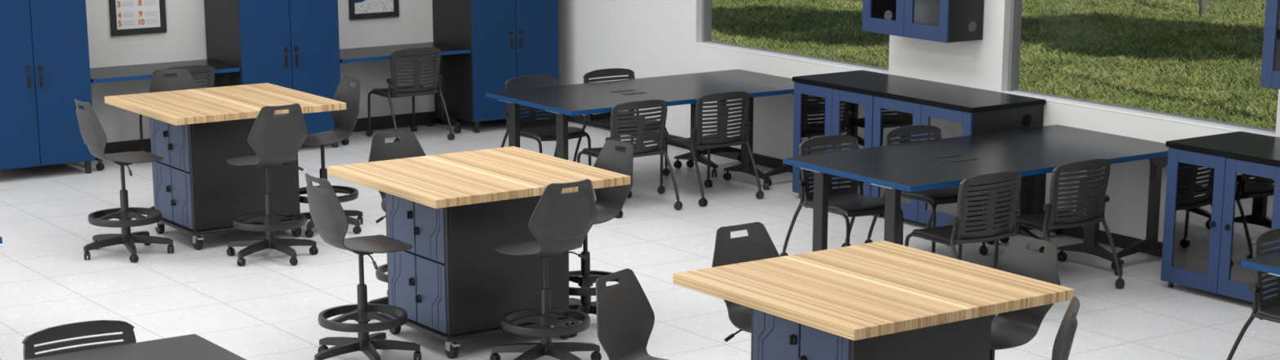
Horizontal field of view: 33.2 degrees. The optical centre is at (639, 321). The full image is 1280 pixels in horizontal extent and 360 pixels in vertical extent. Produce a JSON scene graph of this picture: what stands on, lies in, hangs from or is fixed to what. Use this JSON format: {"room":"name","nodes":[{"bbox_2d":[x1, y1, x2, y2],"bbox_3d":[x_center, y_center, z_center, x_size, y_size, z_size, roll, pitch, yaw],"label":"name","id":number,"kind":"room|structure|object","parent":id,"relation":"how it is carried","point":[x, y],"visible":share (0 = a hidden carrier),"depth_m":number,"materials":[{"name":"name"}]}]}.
{"room":"classroom","nodes":[
{"label":"classroom","id":0,"kind":"room"},
{"bbox_2d":[85,0,435,142],"bbox_3d":[-6.561,-2.801,16.039,13.800,3.850,0.150,-10,17,-34],"label":"wall","id":1,"kind":"structure","parent":0,"point":[184,39],"depth_m":18.04,"materials":[{"name":"paint"}]},
{"bbox_2d":[109,0,166,35],"bbox_3d":[-4.141,-2.671,17.695,0.476,0.605,0.030,-10,17,-34],"label":"framed poster","id":2,"kind":"object","parent":1,"relation":"attached to","point":[127,17],"visible":1,"depth_m":17.73,"materials":[{"name":"paper"}]},
{"bbox_2d":[115,0,160,29],"bbox_3d":[-4.143,-2.672,17.698,0.388,0.517,0.003,-10,17,-34],"label":"print","id":3,"kind":"object","parent":2,"relation":"attached to","point":[129,14],"depth_m":17.73,"materials":[{"name":"grey paper"}]},
{"bbox_2d":[104,111,465,153],"bbox_3d":[-6.575,-1.059,16.360,13.650,0.115,0.014,-10,17,-34],"label":"baseboard","id":4,"kind":"structure","parent":1,"relation":"attached to","point":[420,118],"depth_m":19.19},
{"bbox_2d":[348,0,399,19],"bbox_3d":[-2.346,-2.974,18.908,0.484,0.605,0.030,-10,17,-34],"label":"framed poster","id":5,"kind":"object","parent":1,"relation":"attached to","point":[357,9],"visible":1,"depth_m":18.95,"materials":[{"name":"black"}]},
{"bbox_2d":[354,0,393,13],"bbox_3d":[-2.349,-2.975,18.911,0.396,0.517,0.003,-10,17,-34],"label":"print","id":6,"kind":"object","parent":5,"relation":"attached to","point":[361,6],"depth_m":18.96},
{"bbox_2d":[0,117,1279,359],"bbox_3d":[-0.863,1.013,8.427,13.650,0.060,20.000,-10,17,-34],"label":"floor","id":7,"kind":"structure","parent":0,"point":[268,307],"depth_m":13.60,"materials":[{"name":"tile"}]},
{"bbox_2d":[0,0,95,173],"bbox_3d":[-4.872,-2.141,16.841,0.895,1.980,0.726,-10,17,-34],"label":"tall cabinet","id":8,"kind":"object","parent":7,"relation":"on","point":[45,62],"visible":1,"depth_m":16.66,"materials":[{"name":"blue paint"}]},
{"bbox_2d":[22,320,136,359],"bbox_3d":[-2.245,0.441,8.924,0.586,0.807,0.655,-10,17,-34],"label":"chair","id":9,"kind":"object","parent":7,"relation":"on","point":[86,328],"visible":0.78,"depth_m":9.00,"materials":[{"name":"grey plastic"}]},
{"bbox_2d":[74,98,173,262],"bbox_3d":[-3.385,-0.944,13.998,0.579,1.035,0.590,-10,17,-34],"label":"stool","id":10,"kind":"object","parent":7,"relation":"on","point":[92,132],"visible":1,"depth_m":13.96,"materials":[{"name":"grey plastic"}]},
{"bbox_2d":[24,333,246,359],"bbox_3d":[-2.544,0.687,8.060,2.395,0.747,1.244,-10,17,-34],"label":"conference table","id":11,"kind":"object","parent":7,"relation":"on","point":[193,346],"visible":1,"depth_m":8.78,"materials":[{"name":"black laminate"}]},
{"bbox_2d":[89,59,239,170],"bbox_3d":[-3.984,-1.698,17.615,1.252,0.744,0.675,-10,17,-34],"label":"desk","id":12,"kind":"object","parent":7,"relation":"on","point":[135,72],"visible":0.28,"depth_m":17.47,"materials":[{"name":"grey laminate"}]},
{"bbox_2d":[146,67,198,217],"bbox_3d":[-3.210,-1.243,15.195,0.590,1.035,0.579,-10,17,-34],"label":"stool","id":13,"kind":"object","parent":7,"relation":"on","point":[184,80],"visible":0.17,"depth_m":15.27,"materials":[{"name":"black plastic"}]},
{"bbox_2d":[139,65,214,151],"bbox_3d":[-3.743,-1.699,17.490,0.586,0.807,0.655,-10,17,-34],"label":"chair","id":14,"kind":"object","parent":7,"relation":"on","point":[192,68],"visible":0.12,"depth_m":17.33,"materials":[{"name":"grey plastic"}]},
{"bbox_2d":[104,82,346,249],"bbox_3d":[-2.821,-1.058,14.689,1.220,0.921,1.220,-10,17,-34],"label":"workbench","id":15,"kind":"object","parent":7,"relation":"on","point":[197,193],"visible":0.88,"depth_m":14.34,"materials":[{"name":"brown wood"}]},
{"bbox_2d":[204,0,340,147],"bbox_3d":[-3.083,-2.443,18.050,0.895,1.980,0.726,-10,17,-34],"label":"tall cabinet","id":16,"kind":"object","parent":7,"relation":"on","point":[291,44],"visible":0.67,"depth_m":17.82,"materials":[{"name":"blue paint"}]},
{"bbox_2d":[226,102,318,266],"bbox_3d":[-2.390,-0.913,13.873,0.590,1.035,0.579,-10,17,-34],"label":"stool","id":17,"kind":"object","parent":7,"relation":"on","point":[276,140],"visible":1,"depth_m":13.75,"materials":[{"name":"black plastic"}]},
{"bbox_2d":[299,75,363,237],"bbox_3d":[-2.171,-1.146,14.805,0.579,1.035,0.590,-10,17,-34],"label":"stool","id":18,"kind":"object","parent":7,"relation":"on","point":[344,121],"visible":0.65,"depth_m":14.80,"materials":[{"name":"black plastic"}]},
{"bbox_2d":[305,173,421,359],"bbox_3d":[-1.485,-0.281,11.344,0.579,1.035,0.590,-10,17,-34],"label":"stool","id":19,"kind":"object","parent":7,"relation":"on","point":[328,215],"visible":1,"depth_m":11.31,"materials":[{"name":"black plastic"}]},
{"bbox_2d":[367,130,426,304],"bbox_3d":[-1.313,-0.553,12.434,0.590,1.035,0.579,-10,17,-34],"label":"stool","id":20,"kind":"object","parent":7,"relation":"on","point":[409,146],"visible":0.31,"depth_m":12.49,"materials":[{"name":"black plastic"}]},
{"bbox_2d":[339,42,471,145],"bbox_3d":[-2.189,-2.001,18.829,1.257,0.744,0.675,-10,17,-34],"label":"desk","id":21,"kind":"object","parent":7,"relation":"on","point":[381,52],"visible":0.59,"depth_m":18.88,"materials":[{"name":"grey laminate"}]},
{"bbox_2d":[365,47,454,142],"bbox_3d":[-2.020,-1.990,18.655,0.586,0.807,0.655,-10,17,-34],"label":"chair","id":22,"kind":"object","parent":7,"relation":"on","point":[417,88],"visible":0.95,"depth_m":18.46,"materials":[{"name":"grey plastic"}]},
{"bbox_2d":[327,146,630,358],"bbox_3d":[-0.900,-0.383,11.989,1.220,0.921,1.220,-10,17,-34],"label":"workbench","id":23,"kind":"object","parent":7,"relation":"on","point":[452,286],"visible":0.85,"depth_m":11.64,"materials":[{"name":"brown wood"}]},
{"bbox_2d":[432,0,559,133],"bbox_3d":[-1.288,-2.746,19.264,0.895,1.980,0.726,-10,17,-34],"label":"tall cabinet","id":24,"kind":"object","parent":7,"relation":"on","point":[507,40],"visible":0.76,"depth_m":19.03,"materials":[{"name":"blue paint"}]},
{"bbox_2d":[489,178,601,359],"bbox_3d":[-0.483,-0.260,11.260,0.590,1.035,0.579,-10,17,-34],"label":"stool","id":25,"kind":"object","parent":7,"relation":"on","point":[560,223],"visible":1,"depth_m":11.15,"materials":[{"name":"black plastic"}]},
{"bbox_2d":[500,75,591,165],"bbox_3d":[-0.737,-1.468,16.565,0.586,0.807,0.655,-10,17,-34],"label":"chair","id":26,"kind":"object","parent":7,"relation":"on","point":[544,130],"visible":0.48,"depth_m":16.61,"materials":[{"name":"grey plastic"}]},
{"bbox_2d":[568,138,633,337],"bbox_3d":[-0.297,-0.487,12.170,0.579,1.035,0.590,-10,17,-34],"label":"stool","id":27,"kind":"object","parent":7,"relation":"on","point":[610,202],"visible":0.42,"depth_m":12.19,"materials":[{"name":"black plastic"}]},
{"bbox_2d":[573,68,669,176],"bbox_3d":[-0.146,-1.568,16.964,0.586,0.807,0.655,-10,17,-34],"label":"chair","id":28,"kind":"object","parent":7,"relation":"on","point":[602,120],"visible":0.36,"depth_m":16.99,"materials":[{"name":"grey plastic"}]},
{"bbox_2d":[577,99,682,217],"bbox_3d":[-0.102,-1.226,15.594,0.586,0.807,0.655,-10,17,-34],"label":"chair","id":29,"kind":"object","parent":7,"relation":"on","point":[640,149],"visible":0.62,"depth_m":15.41,"materials":[{"name":"grey plastic"}]},
{"bbox_2d":[595,268,667,359],"bbox_3d":[0.075,0.333,8.887,0.579,1.035,0.590,9,17,32],"label":"stool","id":30,"kind":"object","parent":7,"relation":"on","point":[625,317],"visible":1,"depth_m":8.94,"materials":[{"name":"black plastic"}]},
{"bbox_2d":[485,69,794,189],"bbox_3d":[0.176,-1.407,16.445,2.395,0.747,1.244,-10,17,-34],"label":"conference table","id":31,"kind":"object","parent":7,"relation":"on","point":[591,98],"visible":0.59,"depth_m":16.35,"materials":[{"name":"grey laminate"}]},
{"bbox_2d":[657,91,764,206],"bbox_3d":[0.513,-1.329,16.010,0.586,0.807,0.655,-10,17,-34],"label":"chair","id":32,"kind":"object","parent":7,"relation":"on","point":[698,141],"visible":0.99,"depth_m":15.82,"materials":[{"name":"grey plastic"}]},
{"bbox_2d":[711,222,779,342],"bbox_3d":[0.582,0.102,9.813,0.590,1.035,0.579,-10,17,-34],"label":"stool","id":33,"kind":"object","parent":7,"relation":"on","point":[758,245],"visible":0.35,"depth_m":9.87,"materials":[{"name":"black plastic"}]},
{"bbox_2d":[792,81,874,215],"bbox_3d":[1.655,-1.303,15.778,0.703,0.870,0.889,-10,17,-34],"label":"base cabinet","id":34,"kind":"object","parent":7,"relation":"on","point":[818,110],"visible":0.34,"depth_m":15.88,"materials":[{"name":"blue paint"}]},
{"bbox_2d":[779,134,902,256],"bbox_3d":[1.310,-0.756,13.715,0.586,0.807,0.655,-10,17,-34],"label":"chair","id":35,"kind":"object","parent":7,"relation":"on","point":[847,200],"visible":0.52,"depth_m":13.73,"materials":[{"name":"grey plastic"}]},
{"bbox_2d":[672,240,1074,359],"bbox_3d":[0.993,0.273,9.363,1.220,0.921,1.220,-10,17,-34],"label":"workbench","id":36,"kind":"object","parent":7,"relation":"on","point":[882,300],"visible":0.99,"depth_m":9.08,"materials":[{"name":"brown wood"}]},
{"bbox_2d":[864,124,987,255],"bbox_3d":[1.901,-0.856,14.114,0.586,0.807,0.655,-10,17,-34],"label":"chair","id":37,"kind":"object","parent":7,"relation":"on","point":[946,195],"visible":0.38,"depth_m":14.08,"materials":[{"name":"grey plastic"}]},
{"bbox_2d":[871,95,1044,229],"bbox_3d":[2.195,-1.115,15.026,0.703,0.870,0.999,-10,17,-34],"label":"base cabinet","id":38,"kind":"object","parent":7,"relation":"on","point":[889,114],"visible":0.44,"depth_m":14.81,"materials":[{"name":"blue paint"}]},
{"bbox_2d":[791,70,1045,112],"bbox_3d":[1.948,-1.645,15.274,0.685,0.033,1.915,-10,17,-34],"label":"countertop","id":39,"kind":"structure","parent":38,"relation":"on","point":[961,98],"depth_m":15.15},
{"bbox_2d":[904,170,1022,260],"bbox_3d":[1.944,-0.514,12.744,0.586,0.807,0.655,-10,17,-34],"label":"chair","id":40,"kind":"object","parent":7,"relation":"on","point":[961,231],"visible":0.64,"depth_m":12.54,"materials":[{"name":"grey plastic"}]},
{"bbox_2d":[782,124,1169,275],"bbox_3d":[2.224,-0.695,13.594,2.395,0.747,1.244,-10,17,-34],"label":"conference table","id":41,"kind":"object","parent":7,"relation":"on","point":[926,165],"visible":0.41,"depth_m":13.46,"materials":[{"name":"black laminate"}]},
{"bbox_2d":[990,234,1057,359],"bbox_3d":[1.577,0.162,9.570,0.579,1.035,0.590,-10,17,-34],"label":"stool","id":42,"kind":"object","parent":7,"relation":"on","point":[1011,329],"visible":0.58,"depth_m":9.56,"materials":[{"name":"black plastic"}]},
{"bbox_2d":[993,158,1124,288],"bbox_3d":[2.560,-0.618,13.160,0.586,0.807,0.655,-10,17,-34],"label":"chair","id":43,"kind":"object","parent":7,"relation":"on","point":[1052,217],"visible":0.77,"depth_m":12.97,"materials":[{"name":"grey plastic"}]},
{"bbox_2d":[1051,296,1079,359],"bbox_3d":[1.477,0.417,8.551,0.579,1.035,0.590,3,14,10],"label":"stool","id":44,"kind":"object","parent":7,"relation":"on","point":[1064,340],"visible":1,"depth_m":8.45,"materials":[{"name":"black plastic"}]},
{"bbox_2d":[1160,146,1279,302],"bbox_3d":[3.710,-0.588,12.916,0.703,0.870,0.889,-10,17,-34],"label":"base cabinet","id":45,"kind":"object","parent":7,"relation":"on","point":[1215,206],"visible":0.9,"depth_m":13.04,"materials":[{"name":"blue paint"}]},
{"bbox_2d":[1165,131,1279,166],"bbox_3d":[3.723,-1.027,12.803,0.685,0.033,0.935,-10,17,-34],"label":"countertop","id":46,"kind":"structure","parent":45,"relation":"on","point":[1242,145],"depth_m":12.83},
{"bbox_2d":[1226,227,1279,359],"bbox_3d":[3.376,-0.042,10.855,0.586,0.807,0.655,-10,17,-34],"label":"chair","id":47,"kind":"object","parent":7,"relation":"on","point":[1268,308],"visible":0.91,"depth_m":10.86,"materials":[{"name":"grey plastic"}]},
{"bbox_2d":[1240,253,1279,276],"bbox_3d":[4.271,0.018,10.742,2.395,0.747,1.244,-10,17,-34],"label":"conference table","id":48,"kind":"object","parent":7,"relation":"on","point":[1270,264],"visible":1,"depth_m":10.43,"materials":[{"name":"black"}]},
{"bbox_2d":[558,0,1279,242],"bbox_3d":[4.798,-1.743,11.804,0.150,3.850,20.000,-10,17,-34],"label":"wall","id":49,"kind":"structure","parent":0,"point":[649,38],"depth_m":17.13,"materials":[{"name":"paint"}]},
{"bbox_2d":[695,0,888,74],"bbox_3d":[1.214,-2.838,16.820,0.144,1.557,2.420,-10,17,-34],"label":"window","id":50,"kind":"structure","parent":49,"relation":"in","point":[706,4],"depth_m":17.29,"materials":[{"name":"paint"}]},
{"bbox_2d":[548,114,1162,257],"bbox_3d":[4.735,-0.001,12.185,0.014,0.085,19.986,-10,17,-34],"label":"baseboard","id":51,"kind":"structure","parent":49,"relation":"attached to","point":[1119,241],"depth_m":14.72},
{"bbox_2d":[862,0,983,42],"bbox_3d":[2.013,-2.403,15.307,0.338,0.728,0.911,-10,17,-34],"label":"upper cabinet","id":52,"kind":"object","parent":49,"relation":"attached to","point":[936,20],"visible":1,"depth_m":15.21,"materials":[{"name":"blue paint"}]},
{"bbox_2d":[1000,0,1275,136],"bbox_3d":[3.267,-2.124,13.963,0.144,1.557,2.380,-10,17,-34],"label":"window","id":53,"kind":"structure","parent":49,"relation":"in","point":[1015,5],"depth_m":14.51,"materials":[{"name":"paint"}]},
{"bbox_2d":[1260,0,1279,88],"bbox_3d":[4.082,-1.683,12.426,0.338,0.728,0.911,-10,17,-34],"label":"upper cabinet","id":54,"kind":"object","parent":49,"relation":"attached to","point":[1270,67],"visible":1,"depth_m":12.68,"materials":[{"name":"blue paint"}]},
{"label":"outside","id":55,"kind":"structure","parent":0,"visible":0},
{"bbox_2d":[715,0,1275,128],"bbox_3d":[22.221,-16.994,80.803,109.200,0.065,170.000,-10,17,-34],"label":"ground","id":56,"kind":"structure","parent":55,"point":[1208,15],"depth_m":26.20,"materials":[{"name":"green plant"}]},
{"bbox_2d":[711,0,1278,129],"bbox_3d":[5.335,-3.501,26.521,9.929,0.168,17.354,0,14,2],"label":"grass blades","id":57,"kind":"object","parent":56,"relation":"on","point":[1211,73],"visible":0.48,"depth_m":25.99,"materials":[{"name":"green plant"}]},
{"bbox_2d":[1199,0,1207,17],"bbox_3d":[7.713,-7.836,28.728,5.056,7.678,4.941,-10,17,-34],"label":"tree","id":58,"kind":"object","parent":56,"relation":"on","point":[1202,3],"visible":0.61,"depth_m":29.52,"materials":[{"name":"brown plant"}]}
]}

